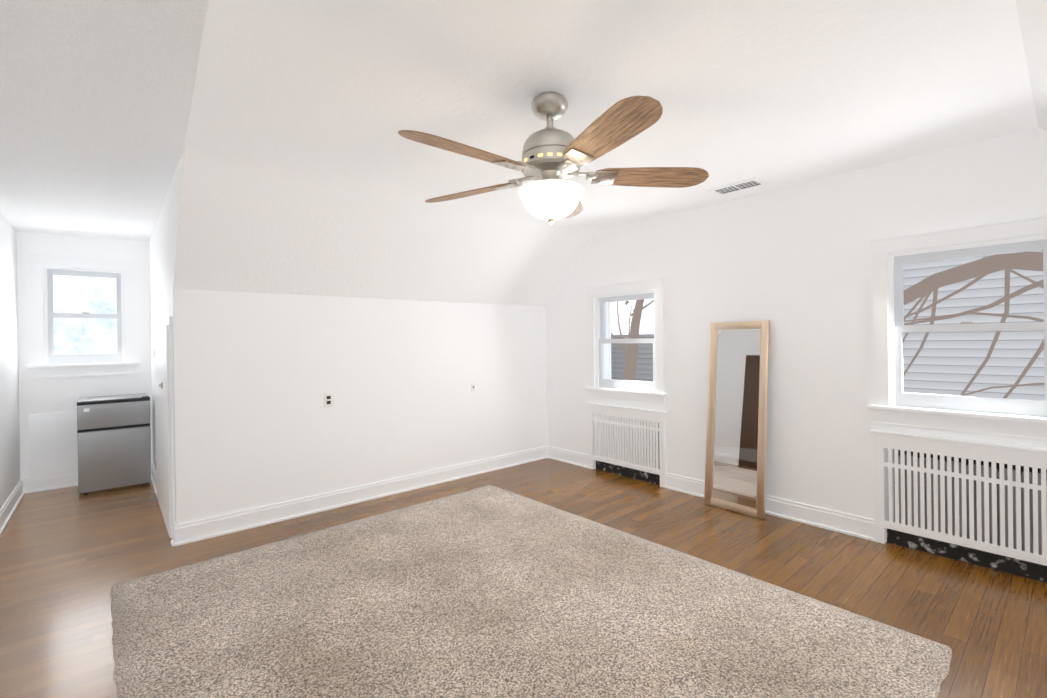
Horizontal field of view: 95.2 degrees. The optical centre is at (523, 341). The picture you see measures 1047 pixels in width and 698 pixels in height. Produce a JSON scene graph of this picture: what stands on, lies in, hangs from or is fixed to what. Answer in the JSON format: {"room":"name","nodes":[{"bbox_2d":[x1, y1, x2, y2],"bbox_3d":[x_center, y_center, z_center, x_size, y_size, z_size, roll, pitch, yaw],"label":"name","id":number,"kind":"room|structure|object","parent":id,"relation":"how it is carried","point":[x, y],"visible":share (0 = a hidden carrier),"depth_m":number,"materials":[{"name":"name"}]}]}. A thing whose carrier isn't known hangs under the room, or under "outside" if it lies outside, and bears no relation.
{"room":"attic bedroom","nodes":[
{"label":"attic bedroom","id":0,"kind":"room"},
{"bbox_2d":[0,211,19,508],"bbox_3d":[-2.371,0.001,1.761,0.001,2.770,7.860,-1,0,-41],"label":"wall","id":1,"kind":"structure","parent":0,"point":[9,429],"depth_m":4.00,"materials":[{"name":"white paint"}]},
{"bbox_2d":[0,478,27,535],"bbox_3d":[-2.342,1.319,1.773,0.029,0.134,7.060,-1,0,-41],"label":"baseboard","id":2,"kind":"structure","parent":1,"relation":"attached to","point":[7,510],"depth_m":3.96,"materials":[{"name":"white paint"}]},
{"bbox_2d":[17,232,152,478],"bbox_3d":[-4.386,0.025,4.831,1.570,2.770,0.220,-1,0,-41],"label":"wall","id":3,"kind":"structure","parent":0,"point":[48,395],"depth_m":4.66,"materials":[{"name":"white paint"}]},
{"bbox_2d":[29,411,77,477],"bbox_3d":[-4.367,0.980,4.681,0.660,0.590,0.015,-1,0,-41],"label":"wall panel","id":4,"kind":"object","parent":3,"relation":"attached to","point":[53,444],"depth_m":4.56,"materials":[{"name":"white paint"}]},
{"bbox_2d":[26,253,139,378],"bbox_3d":[-4.386,-0.239,4.795,0.820,1.173,0.280,-1,0,-41],"label":"dormer window","id":5,"kind":"structure","parent":3,"relation":"in","point":[46,362],"depth_m":4.70,"materials":[{"name":"white paint"}]},
{"bbox_2d":[28,461,151,492],"bbox_3d":[-4.268,1.341,4.756,0.920,0.134,0.029,-1,0,-41],"label":"baseboard","id":6,"kind":"structure","parent":3,"relation":"attached to","point":[36,484],"depth_m":4.56,"materials":[{"name":"white paint"}]},
{"bbox_2d":[0,0,207,240],"bbox_3d":[-2.483,-1.058,2.384,1.270,0.051,6.590,-1,0,-41],"label":"ceiling strip","id":7,"kind":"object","parent":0,"point":[96,96],"visible":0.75,"depth_m":2.22,"materials":[{"name":"paint"}]},
{"bbox_2d":[149,146,184,524],"bbox_3d":[-2.872,0.155,3.825,0.001,2.470,3.282,-1,0,-41],"label":"wall","id":8,"kind":"structure","parent":0,"point":[162,245],"depth_m":3.69,"materials":[{"name":"white paint"}]},
{"bbox_2d":[151,461,156,495],"bbox_3d":[-3.610,1.332,4.676,0.029,0.134,0.950,-1,0,-41],"label":"baseboard","id":9,"kind":"structure","parent":8,"relation":"attached to","point":[153,472],"depth_m":4.73,"materials":[{"name":"white paint"}]},
{"bbox_2d":[153,316,174,539],"bbox_3d":[-2.876,0.613,3.795,0.052,1.555,1.345,-1,0,-41],"label":"access door","id":10,"kind":"structure","parent":8,"relation":"in","point":[164,417],"depth_m":3.50,"materials":[{"name":"white paint"}]},
{"bbox_2d":[173,289,547,524],"bbox_3d":[-0.937,0.492,4.492,3.790,1.740,0.001,-1,0,-41],"label":"wall","id":11,"kind":"structure","parent":0,"point":[257,376],"depth_m":3.97,"materials":[{"name":"white paint"}]},
{"bbox_2d":[324,393,332,406],"bbox_3d":[-1.597,0.482,3.916,0.072,0.116,0.007,-1,0,-41],"label":"electrical outlet","id":12,"kind":"object","parent":11,"relation":"attached to","point":[328,399],"visible":1,"depth_m":3.91,"materials":[{"name":"white plastic"}]},
{"bbox_2d":[171,446,547,546],"bbox_3d":[-1.042,1.297,4.374,3.519,0.134,0.029,-1,0,-41],"label":"baseboard","id":13,"kind":"structure","parent":11,"relation":"attached to","point":[198,530],"depth_m":3.93,"materials":[{"name":"white paint"}]},
{"bbox_2d":[471,383,474,390],"bbox_3d":[-0.508,0.465,4.859,0.048,0.080,0.006,-1,0,-41],"label":"electrical outlet","id":14,"kind":"object","parent":11,"relation":"attached to","point":[472,386],"visible":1,"depth_m":4.85,"materials":[{"name":"white plastic"}]},
{"bbox_2d":[0,458,1046,697],"bbox_3d":[-0.666,1.361,3.223,5.660,0.001,8.260,-1,0,-41],"label":"floor","id":15,"kind":"structure","parent":0,"point":[70,558],"depth_m":2.87,"materials":[{"name":"brown wood"}]},
{"bbox_2d":[77,393,150,494],"bbox_3d":[-3.966,0.971,4.645,0.520,0.866,0.506,-1,0,-41],"label":"fridge","id":16,"kind":"object","parent":15,"relation":"on","point":[114,439],"visible":1,"depth_m":4.45,"materials":[{"name":"grey metal"}]},
{"bbox_2d":[110,485,951,697],"bbox_3d":[-0.235,1.341,2.359,2.692,0.026,3.242,-1,0,-42],"label":"rug","id":17,"kind":"object","parent":15,"relation":"on","point":[489,591],"visible":1,"depth_m":2.25,"materials":[{"name":"beige carpet"}]},
{"bbox_2d":[586,402,666,487],"bbox_3d":[1.067,0.987,4.753,0.261,0.693,0.934,-1,0,-41],"label":"radiator","id":18,"kind":"object","parent":15,"relation":"on","point":[630,442],"visible":1,"depth_m":4.65,"materials":[{"name":"white"}]},
{"bbox_2d":[704,320,769,518],"bbox_3d":[1.676,0.585,3.770,0.030,1.485,0.470,6,-4,-41],"label":"floor mirror","id":19,"kind":"object","parent":15,"relation":"on","point":[736,432],"visible":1,"depth_m":3.76,"materials":[{"name":"beige mirror"}]},
{"bbox_2d":[870,430,1046,582],"bbox_3d":[2.689,0.948,2.878,0.261,0.733,0.934,-1,0,-41],"label":"radiator","id":20,"kind":"object","parent":15,"relation":"on","point":[981,503],"visible":1,"depth_m":2.83,"materials":[{"name":"white"}]},
{"bbox_2d":[173,0,1037,306],"bbox_3d":[0.292,-0.758,2.996,4.060,0.730,3.890,-1,0,-41],"label":"ceiling","id":21,"kind":"structure","parent":0,"point":[307,170],"depth_m":2.36,"materials":[{"name":"white paint"}]},
{"bbox_2d":[398,92,708,224],"bbox_3d":[0.075,-0.827,2.168,1.370,0.583,1.439,-1,0,-41],"label":"fan","id":22,"kind":"object","parent":21,"relation":"hanging from","point":[553,158],"visible":1,"depth_m":2.10,"materials":[{"name":"brown wood"}]},
{"bbox_2d":[707,178,768,195],"bbox_3d":[1.584,-1.138,3.544,0.205,0.006,0.370,-1,0,-41],"label":"ceiling vent","id":23,"kind":"object","parent":21,"relation":"in","point":[739,186],"visible":0.94,"depth_m":3.53,"materials":[{"name":"white metal"}]},
{"bbox_2d":[546,128,1046,541],"bbox_3d":[1.869,-0.061,3.845,0.220,2.770,5.460,-1,0,-41],"label":"wall","id":24,"kind":"structure","parent":0,"point":[792,264],"depth_m":3.51,"materials":[{"name":"white paint"}]},
{"bbox_2d":[548,446,588,467],"bbox_3d":[0.493,1.274,5.269,0.029,0.134,0.625,-1,0,-41],"label":"baseboard","id":25,"kind":"structure","parent":24,"relation":"attached to","point":[571,457],"depth_m":5.26,"materials":[{"name":"white paint"}]},
{"bbox_2d":[584,277,667,406],"bbox_3d":[1.049,0.013,4.748,0.280,1.178,0.960,-1,0,-41],"label":"gable window","id":26,"kind":"structure","parent":24,"relation":"in","point":[600,340],"depth_m":4.74,"materials":[{"name":"white paint"}]},
{"bbox_2d":[665,473,873,540],"bbox_3d":[1.806,1.258,3.750,0.029,0.134,1.570,-1,0,-41],"label":"baseboard","id":27,"kind":"structure","parent":24,"relation":"attached to","point":[824,518],"depth_m":3.47,"materials":[{"name":"white paint"}]},
{"bbox_2d":[867,214,1046,441],"bbox_3d":[2.671,-0.067,2.873,0.280,1.218,0.960,-1,0,-41],"label":"gable window","id":28,"kind":"structure","parent":24,"relation":"in","point":[891,255],"depth_m":2.90,"materials":[{"name":"white paint"}]},
{"bbox_2d":[1015,0,1046,130],"bbox_3d":[1.363,-0.769,0.842,5.260,0.730,0.770,-1,0,-41],"label":"ceiling slope","id":29,"kind":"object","parent":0,"point":[1032,15],"depth_m":1.81,"materials":[{"name":"white paint"}]},
{"label":"outside","id":30,"kind":"structure","parent":0,"visible":0},
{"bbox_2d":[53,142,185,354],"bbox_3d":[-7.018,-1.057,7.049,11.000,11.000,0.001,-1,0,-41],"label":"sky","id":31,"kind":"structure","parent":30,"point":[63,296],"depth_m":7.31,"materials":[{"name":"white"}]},
{"bbox_2d":[610,250,1044,400],"bbox_3d":[5.014,-0.726,7.672,0.001,10.000,21.000,-1,0,-41],"label":"neighboring house siding","id":32,"kind":"structure","parent":30,"point":[975,340],"depth_m":6.54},
{"label":"ground","id":33,"kind":"structure","parent":30,"visible":0},
{"bbox_2d":[611,250,1044,397],"bbox_3d":[3.317,1.191,5.609,2.146,6.239,6.366,-1,0,-41],"label":"tree","id":34,"kind":"object","parent":33,"relation":"on","point":[1006,263],"depth_m":4.63,"materials":[{"name":"brown plant"}]}
]}

